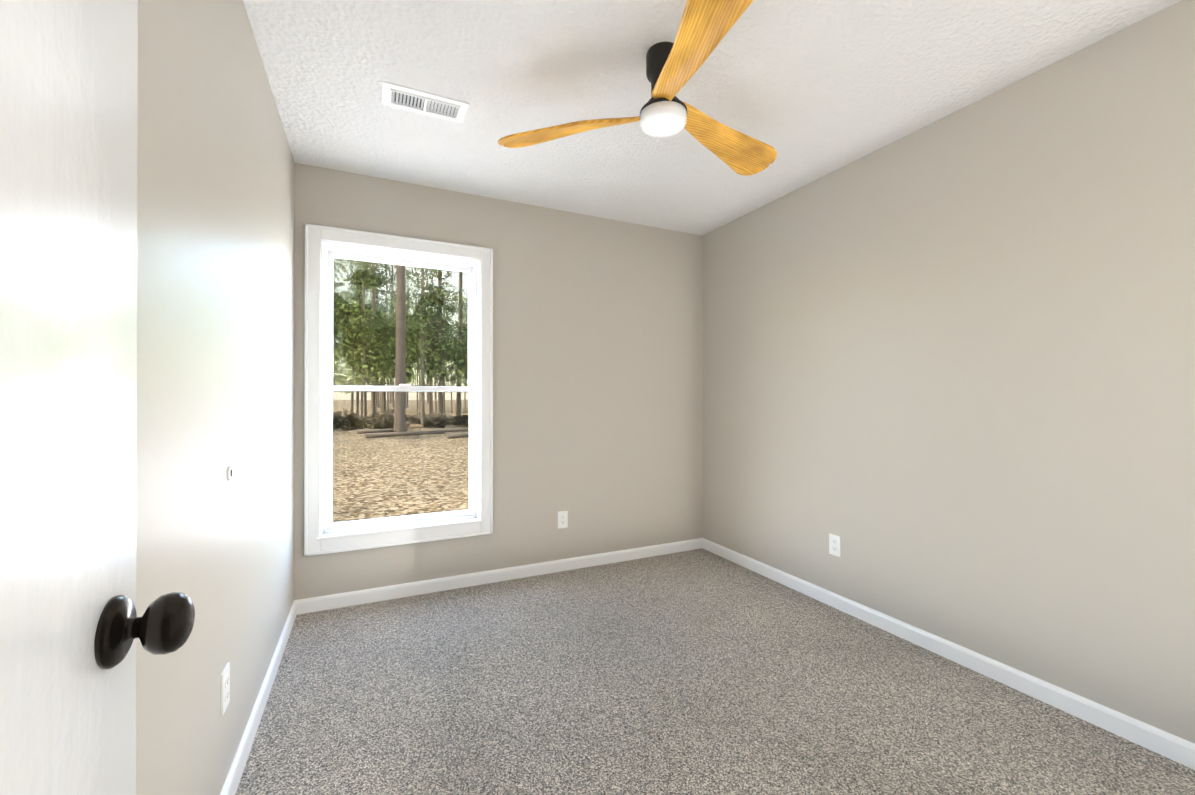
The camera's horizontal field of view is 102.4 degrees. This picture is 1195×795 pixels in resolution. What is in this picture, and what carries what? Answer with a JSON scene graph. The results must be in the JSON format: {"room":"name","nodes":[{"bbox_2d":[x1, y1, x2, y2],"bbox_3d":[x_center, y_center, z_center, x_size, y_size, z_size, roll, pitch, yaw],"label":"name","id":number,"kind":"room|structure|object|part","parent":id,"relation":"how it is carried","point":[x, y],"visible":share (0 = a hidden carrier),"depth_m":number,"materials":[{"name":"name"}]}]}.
{"room":"empty bedroom","nodes":[
{"label":"empty bedroom","id":0,"kind":"room"},
{"bbox_2d":[136,0,294,794],"bbox_3d":[-1.044,-0.054,1.163,0.150,2.440,3.395,0,0,-25],"label":"wall","id":1,"kind":"structure","parent":0,"point":[215,260],"depth_m":1.23,"materials":[{"name":"beige paint"}]},
{"bbox_2d":[0,0,194,794],"bbox_3d":[-0.409,0.137,0.218,0.173,2.028,0.831,0,0,-25],"label":"door","id":2,"kind":"structure","parent":1,"relation":"in","point":[73,627],"depth_m":0.46,"materials":[{"name":"white wood"}]},
{"bbox_2d":[221,662,229,715],"bbox_3d":[-1.048,0.821,1.355,0.008,0.114,0.070,0,0,-25],"label":"electrical outlet","id":3,"kind":"object","parent":1,"relation":"attached to","point":[225,687],"visible":1,"depth_m":1.35,"materials":[{"name":"white plastic"}]},
{"bbox_2d":[227,466,232,480],"bbox_3d":[-1.068,0.220,1.397,0.006,0.042,0.042,0,0,-25],"label":"door stop","id":4,"kind":"object","parent":1,"relation":"attached to","point":[229,473],"visible":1,"depth_m":1.39,"materials":[{"name":"white plastic"}]},
{"bbox_2d":[220,600,296,794],"bbox_3d":[-0.970,1.128,1.195,0.014,0.076,3.095,0,0,-25],"label":"baseboard","id":5,"kind":"structure","parent":1,"relation":"attached to","point":[232,781],"depth_m":1.69,"materials":[{"name":"white wood"}]},
{"bbox_2d":[294,163,702,599],"bbox_3d":[-0.440,-0.049,3.244,2.720,2.440,0.150,0,0,-25],"label":"wall","id":6,"kind":"structure","parent":0,"point":[597,389],"depth_m":3.25,"materials":[{"name":"beige paint"}]},
{"bbox_2d":[304,224,492,555],"bbox_3d":[-1.157,-0.041,2.887,1.022,1.800,0.178,0,0,-25],"label":"window","id":7,"kind":"structure","parent":6,"relation":"in","point":[400,453],"depth_m":2.90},
{"bbox_3d":[-1.186,-0.438,2.950,0.824,0.808,0.028,0,0,-25],"label":"window sash","id":8,"kind":"part","parent":7,"relation":"part of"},
{"bbox_2d":[321,240,479,535],"bbox_3d":[-1.149,-0.045,2.872,0.890,1.660,0.086,0,0,-25],"label":"liner","id":9,"kind":"object","parent":7,"relation":"attached to","point":[390,251],"visible":0.62,"depth_m":2.89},
{"bbox_3d":[-1.171,0.335,2.918,0.824,0.834,0.032,0,0,-25],"label":"window sash","id":10,"kind":"part","parent":7,"relation":"part of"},
{"bbox_2d":[295,538,701,614],"bbox_3d":[-0.405,1.133,3.166,2.720,0.076,0.014,0,0,-25],"label":"baseboard","id":11,"kind":"structure","parent":6,"relation":"attached to","point":[332,601],"depth_m":3.01,"materials":[{"name":"white wood"}]},
{"bbox_2d":[558,511,567,528],"bbox_3d":[-0.235,0.826,3.251,0.070,0.114,0.008,0,0,-25],"label":"electrical outlet","id":12,"kind":"object","parent":6,"relation":"attached to","point":[562,519],"visible":1,"depth_m":3.25,"materials":[{"name":"white plastic"}]},
{"bbox_2d":[243,0,1180,235],"bbox_3d":[0.254,-1.333,1.780,3.020,0.120,3.395,0,0,-25],"label":"ceiling","id":13,"kind":"structure","parent":0,"point":[809,91],"depth_m":1.93,"materials":[{"name":"white paint"}]},
{"bbox_2d":[382,81,468,122],"bbox_3d":[-0.743,-1.266,2.075,0.340,0.012,0.160,0,0,-25],"label":"ceiling vent","id":14,"kind":"object","parent":13,"relation":"in","point":[425,102],"visible":1,"depth_m":2.06,"materials":[{"name":"white metal"}]},
{"bbox_2d":[498,0,776,175],"bbox_3d":[0.354,-1.137,1.750,1.194,0.272,1.202,0,0,-25],"label":"fan","id":15,"kind":"object","parent":13,"relation":"hanging from","point":[705,27],"visible":1,"depth_m":1.74,"materials":[{"name":"brown wood"}]},
{"bbox_2d":[235,548,1194,794],"bbox_3d":[0.254,1.217,1.773,3.020,0.100,3.395,0,0,-25],"label":"floor","id":16,"kind":"structure","parent":0,"point":[701,671],"depth_m":1.82,"materials":[{"name":"carpet"}]},
{"bbox_2d":[702,0,1194,743],"bbox_3d":[1.551,-0.051,2.390,0.150,2.440,3.395,0,0,-25],"label":"wall","id":17,"kind":"structure","parent":0,"point":[948,376],"depth_m":1.98,"materials":[{"name":"beige paint"}]},
{"bbox_2d":[829,533,840,556],"bbox_3d":[1.324,0.825,2.682,0.008,0.114,0.070,0,0,-25],"label":"electrical outlet","id":18,"kind":"object","parent":17,"relation":"attached to","point":[835,545],"visible":1,"depth_m":2.68,"materials":[{"name":"white plastic"}]},
{"bbox_2d":[702,538,1194,769],"bbox_3d":[1.477,1.131,2.352,0.014,0.076,3.095,0,0,-25],"label":"baseboard","id":19,"kind":"structure","parent":17,"relation":"attached to","point":[1162,742],"depth_m":1.97,"materials":[{"name":"white wood"}]}
]}

